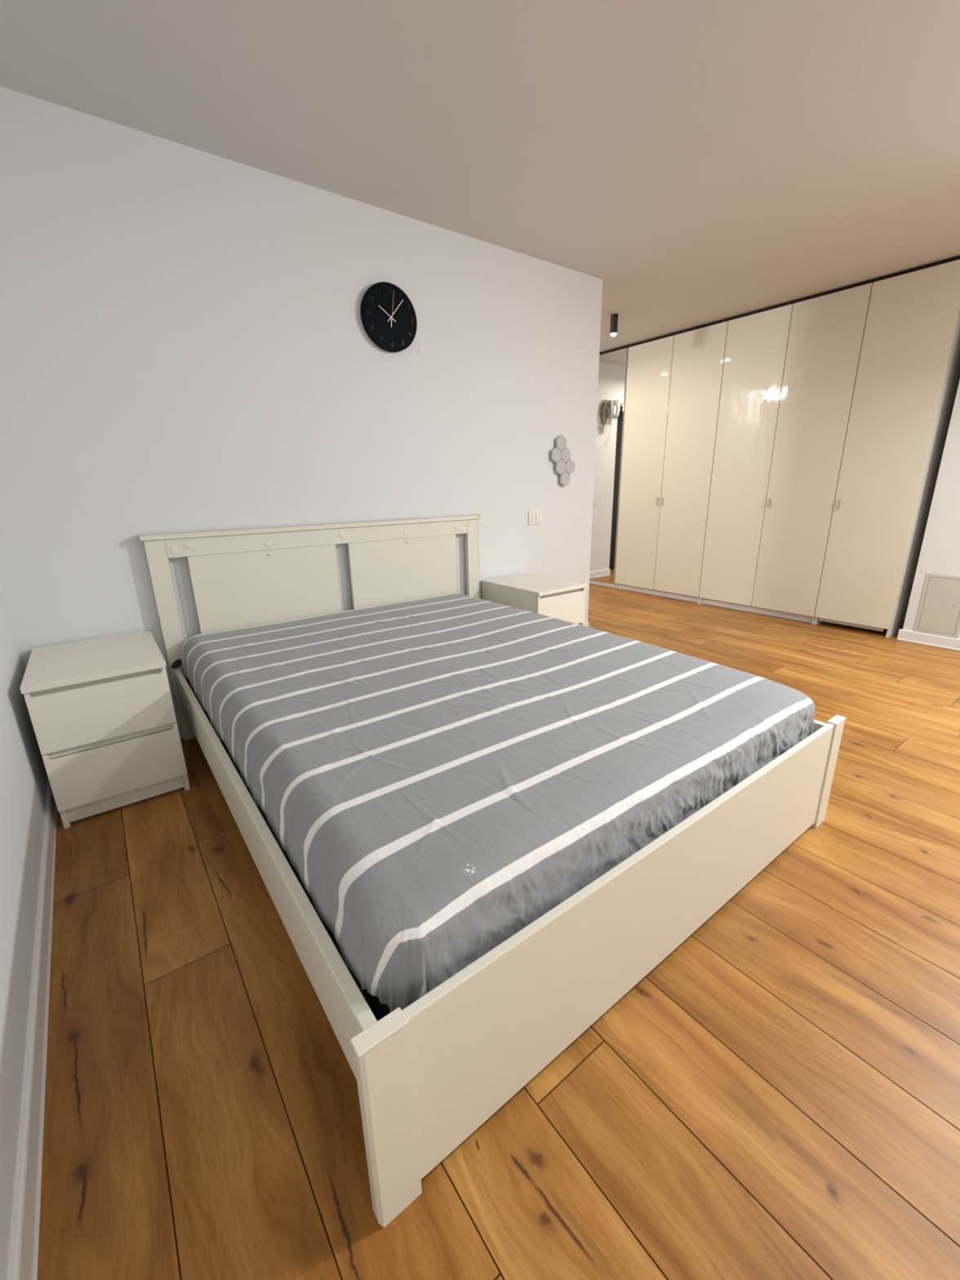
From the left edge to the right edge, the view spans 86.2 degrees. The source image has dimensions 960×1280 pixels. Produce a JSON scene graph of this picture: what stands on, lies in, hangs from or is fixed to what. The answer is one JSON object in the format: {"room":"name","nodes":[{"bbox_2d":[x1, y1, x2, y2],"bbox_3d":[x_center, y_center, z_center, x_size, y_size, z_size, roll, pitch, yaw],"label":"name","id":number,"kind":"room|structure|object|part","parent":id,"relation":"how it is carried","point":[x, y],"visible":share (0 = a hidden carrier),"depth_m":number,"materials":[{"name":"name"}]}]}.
{"room":"bedroom","nodes":[
{"label":"bedroom","id":0,"kind":"room"},
{"bbox_2d":[0,584,48,1279],"bbox_3d":[-0.344,-0.031,-0.151,0.150,2.433,5.302,-13,21,-35],"label":"wall","id":1,"kind":"structure","parent":0,"point":[24,776],"depth_m":1.23,"materials":[{"name":"white paint"}]},
{"bbox_2d":[7,777,57,1279],"bbox_3d":[-0.226,1.083,0.195,0.016,0.076,5.200,-13,21,-35],"label":"baseboard","id":2,"kind":"structure","parent":1,"relation":"attached to","point":[23,1263],"depth_m":0.97,"materials":[{"name":"white wood"}]},
{"bbox_2d":[0,86,602,722],"bbox_3d":[-0.606,-0.911,2.783,3.502,2.433,0.120,-13,21,-35],"label":"wall","id":3,"kind":"structure","parent":0,"point":[185,345],"depth_m":2.25,"materials":[{"name":"white paint"}]},
{"bbox_2d":[177,622,588,737],"bbox_3d":[-0.464,0.204,3.124,3.302,0.076,0.016,-13,21,-35],"label":"baseboard","id":4,"kind":"structure","parent":3,"relation":"attached to","point":[586,624],"depth_m":2.44,"materials":[{"name":"white wood"}]},
{"bbox_2d":[360,281,417,352],"bbox_3d":[-0.456,-1.626,2.589,0.305,0.305,0.042,-13,21,-35],"label":"wall clock","id":5,"kind":"object","parent":3,"relation":"attached to","point":[388,315],"visible":1,"depth_m":2.57,"materials":[{"name":"black plastic"}]},
{"bbox_2d":[528,511,541,524],"bbox_3d":[0.375,-0.829,3.480,0.115,0.086,0.016,-13,21,-35],"label":"light switch","id":6,"kind":"object","parent":3,"relation":"attached to","point":[534,517],"visible":1,"depth_m":3.47,"materials":[{"name":"plastic"}]},
{"bbox_2d":[549,435,574,486],"bbox_3d":[0.563,-1.222,3.505,0.221,0.331,0.030,-13,21,-35],"label":"wall lamp","id":7,"kind":"object","parent":3,"relation":"attached to","point":[560,455],"visible":1,"depth_m":3.48,"materials":[{"name":"plastic"}]},
{"bbox_2d":[0,0,959,352],"bbox_3d":[1.195,-1.995,1.911,6.000,0.100,7.700,-13,21,-35],"label":"ceiling","id":8,"kind":"structure","parent":0,"point":[705,162],"depth_m":1.85,"materials":[{"name":"white paint"}]},
{"bbox_2d":[609,313,617,336],"bbox_3d":[1.076,-2.526,4.118,0.058,0.154,0.058,-13,21,-35],"label":"ceiling spotlight","id":9,"kind":"object","parent":8,"relation":"attached to","point":[614,317],"visible":1,"depth_m":4.10,"materials":[{"name":"black metal"}]},
{"bbox_2d":[37,583,959,1279],"bbox_3d":[1.245,0.393,2.624,5.802,0.060,10.243,-13,21,-35],"label":"floor","id":10,"kind":"structure","parent":0,"point":[778,1097],"depth_m":1.02,"materials":[{"name":"brown wood"}]},
{"bbox_2d":[19,631,190,828],"bbox_3d":[-1.450,0.314,2.018,0.400,0.540,0.543,-13,21,-35],"label":"nightstand","id":11,"kind":"object","parent":10,"relation":"on","point":[101,711],"visible":1,"depth_m":1.82,"materials":[{"name":"wood"}]},
{"bbox_3d":[-1.609,0.356,1.925,0.018,0.520,0.511,-13,21,-35],"label":"panel","id":12,"kind":"part","parent":11,"relation":"part of","materials":[{"name":"wood"}]},
{"bbox_3d":[-1.454,0.065,1.943,0.400,0.020,0.543,-13,21,-35],"label":"panel","id":13,"kind":"part","parent":11,"relation":"part of","materials":[{"name":"wood"}]},
{"bbox_3d":[-1.301,0.246,1.786,0.394,0.202,0.017,-13,21,-35],"label":"drawer","id":14,"kind":"part","parent":11,"relation":"part of","materials":[{"name":"wood"}]},
{"bbox_3d":[-1.296,0.459,1.851,0.394,0.198,0.017,-13,21,-35],"label":"drawer","id":15,"kind":"part","parent":11,"relation":"part of","materials":[{"name":"wood"}]},
{"bbox_3d":[-1.609,0.256,2.223,0.358,0.499,0.004,-13,21,-35],"label":"panel","id":16,"kind":"part","parent":11,"relation":"part of","materials":[{"name":"wood"}]},
{"bbox_3d":[-1.307,0.285,2.139,0.018,0.520,0.511,-13,21,-35],"label":"panel","id":17,"kind":"part","parent":11,"relation":"part of","materials":[{"name":"wood"}]},
{"bbox_2d":[137,514,846,1227],"bbox_3d":[-0.094,0.079,1.992,1.773,0.959,2.123,-13,21,-35],"label":"frame","id":18,"kind":"object","parent":10,"relation":"on","point":[429,1073],"visible":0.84,"depth_m":1.13,"materials":[{"name":"paint"}]},
{"bbox_3d":[-1.380,0.018,2.319,0.081,0.934,0.027,-13,21,-35],"label":"headboard post","id":19,"kind":"part","parent":18,"relation":"part of","materials":[{"name":"paint"}]},
{"bbox_3d":[-1.020,-0.153,2.551,0.685,0.593,0.022,-13,21,-35],"label":"headboard panel","id":20,"kind":"part","parent":18,"relation":"part of","materials":[{"name":"paint"}]},
{"bbox_3d":[-0.765,0.439,1.567,0.024,0.178,2.056,-13,21,-35],"label":"rail","id":21,"kind":"part","parent":18,"relation":"part of","materials":[{"name":"paint"}]},
{"bbox_3d":[-0.721,-0.545,2.671,1.593,0.084,0.027,-13,21,-35],"label":"headboard rail","id":22,"kind":"part","parent":18,"relation":"part of","materials":[{"name":"paint"}]},
{"bbox_3d":[-0.138,0.742,0.788,0.076,0.384,0.027,-13,21,-35],"label":"footboard post","id":23,"kind":"part","parent":18,"relation":"part of","materials":[{"name":"paint"}]},
{"bbox_3d":[-0.418,-0.293,2.978,0.686,0.593,0.022,-13,21,-35],"label":"headboard panel","id":24,"kind":"part","parent":18,"relation":"part of","materials":[{"name":"paint"}]},
{"bbox_3d":[-0.045,-0.294,3.268,0.082,0.934,0.027,-13,21,-35],"label":"headboard post","id":25,"kind":"part","parent":18,"relation":"part of","materials":[{"name":"paint"}]},
{"bbox_2d":[170,592,814,1021],"bbox_3d":[-0.136,0.197,1.992,1.625,0.292,2.058,-13,21,-35],"label":"mattress","id":26,"kind":"object","parent":18,"relation":"on","point":[436,776],"visible":0.99,"depth_m":1.29,"materials":[{"name":"fabric"}]},
{"bbox_3d":[0.505,0.582,1.243,1.532,0.360,0.019,-13,21,-35],"label":"footboard panel","id":27,"kind":"part","parent":18,"relation":"part of","materials":[{"name":"paint"}]},
{"bbox_3d":[0.525,0.138,2.484,0.024,0.178,2.056,-13,21,-35],"label":"rail","id":28,"kind":"part","parent":18,"relation":"part of","materials":[{"name":"paint"}]},
{"bbox_3d":[1.149,0.441,1.703,0.076,0.384,0.027,-13,21,-35],"label":"footboard post","id":29,"kind":"part","parent":18,"relation":"part of","materials":[{"name":"paint"}]},
{"bbox_2d":[481,573,587,625],"bbox_3d":[0.337,-0.105,3.295,0.400,0.540,0.543,-13,21,-35],"label":"nightstand","id":30,"kind":"object","parent":10,"relation":"on","point":[557,598],"visible":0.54,"depth_m":3.10,"materials":[{"name":"wood"}]},
{"bbox_3d":[0.178,-0.064,3.202,0.018,0.520,0.511,-13,21,-35],"label":"panel","id":31,"kind":"part","parent":30,"relation":"part of","materials":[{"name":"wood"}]},
{"bbox_3d":[0.332,-0.354,3.220,0.400,0.020,0.543,-13,21,-35],"label":"panel","id":32,"kind":"part","parent":30,"relation":"part of","materials":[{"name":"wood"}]},
{"bbox_3d":[0.486,-0.173,3.063,0.394,0.202,0.017,-13,21,-35],"label":"drawer","id":33,"kind":"part","parent":30,"relation":"part of","materials":[{"name":"wood"}]},
{"bbox_2d":[589,347,628,588],"bbox_3d":[1.547,-1.818,5.700,0.600,2.385,0.499,-13,21,-35],"label":"wardrobe","id":34,"kind":"object","parent":10,"relation":"on","point":[612,371],"visible":0.47,"depth_m":5.43,"materials":[{"name":"white mirror"}]},
{"bbox_2d":[614,320,728,604],"bbox_3d":[1.993,-1.649,5.112,0.619,2.385,0.999,-13,21,-35],"label":"wardrobe","id":35,"kind":"object","parent":10,"relation":"on","point":[673,383],"visible":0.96,"depth_m":4.89,"materials":[{"name":"beige wood"}]},
{"bbox_3d":[1.621,-1.683,5.137,0.020,2.319,0.496,-13,21,-35],"label":"door","id":36,"kind":"part","parent":35,"relation":"part of","materials":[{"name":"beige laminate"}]},
{"bbox_3d":[1.920,-1.573,4.752,0.020,2.319,0.496,-13,21,-35],"label":"door","id":37,"kind":"part","parent":35,"relation":"part of","materials":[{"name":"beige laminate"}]},
{"bbox_2d":[698,282,872,624],"bbox_3d":[2.592,-1.428,4.341,0.619,2.385,0.998,-13,21,-35],"label":"wardrobe","id":38,"kind":"object","parent":10,"relation":"on","point":[789,374],"visible":0.87,"depth_m":4.11,"materials":[{"name":"beige wood"}]},
{"bbox_3d":[2.220,-1.463,4.366,0.020,2.319,0.495,-13,21,-35],"label":"door","id":39,"kind":"part","parent":38,"relation":"part of","materials":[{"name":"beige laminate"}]},
{"bbox_3d":[2.377,-1.127,4.219,0.031,0.078,0.008,2,17,11],"label":"handle","id":40,"kind":"part","parent":38,"relation":"part of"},
{"bbox_3d":[2.519,-1.352,3.982,0.020,2.319,0.496,-13,21,-35],"label":"door","id":41,"kind":"part","parent":38,"relation":"part of","materials":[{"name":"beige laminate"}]},
{"bbox_3d":[2.901,-1.311,3.979,0.570,2.360,0.018,-13,21,-35],"label":"panel","id":42,"kind":"part","parent":38,"relation":"part of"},
{"bbox_2d":[813,259,959,637],"bbox_3d":[3.041,-1.262,3.764,0.619,2.385,0.498,-13,21,-35],"label":"wardrobe","id":43,"kind":"object","parent":10,"relation":"on","point":[908,377],"visible":0.96,"depth_m":3.54,"materials":[{"name":"beige wood"}]},
{"bbox_3d":[2.913,-1.307,3.964,0.570,2.360,0.018,-13,21,-35],"label":"panel","id":44,"kind":"part","parent":43,"relation":"part of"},
{"bbox_3d":[2.677,-1.016,3.833,0.031,0.078,0.008,2,17,11],"label":"handle","id":45,"kind":"part","parent":43,"relation":"part of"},
{"bbox_3d":[3.201,-1.201,3.594,0.570,2.360,0.018,-13,21,-35],"label":"panel","id":46,"kind":"part","parent":43,"relation":"part of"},
{"bbox_2d":[902,380,959,639],"bbox_3d":[4.354,-0.820,2.167,0.620,2.433,3.593,-13,21,-35],"label":"wall","id":47,"kind":"structure","parent":0,"point":[940,553],"depth_m":3.41,"materials":[{"name":"white paint"}]},
{"bbox_2d":[599,255,959,355],"bbox_3d":[2.060,-2.634,4.238,0.012,0.052,3.010,-13,21,-35],"label":"trim","id":48,"kind":"structure","parent":47,"relation":"attached to","point":[955,258],"depth_m":3.80,"materials":[{"name":"black metal"}]},
{"bbox_2d":[897,628,959,650],"bbox_3d":[4.115,0.356,2.330,0.016,0.076,3.610,-13,21,-35],"label":"baseboard","id":49,"kind":"structure","parent":47,"relation":"attached to","point":[939,641],"depth_m":3.58,"materials":[{"name":"white wood"}]},
{"bbox_2d":[913,573,959,638],"bbox_3d":[3.153,-0.236,3.499,0.006,0.412,0.240,-13,21,-35],"label":"access hatch","id":50,"kind":"object","parent":47,"relation":"attached to","point":[939,611],"visible":1,"depth_m":3.51,"materials":[{"name":"metal"}]}
]}

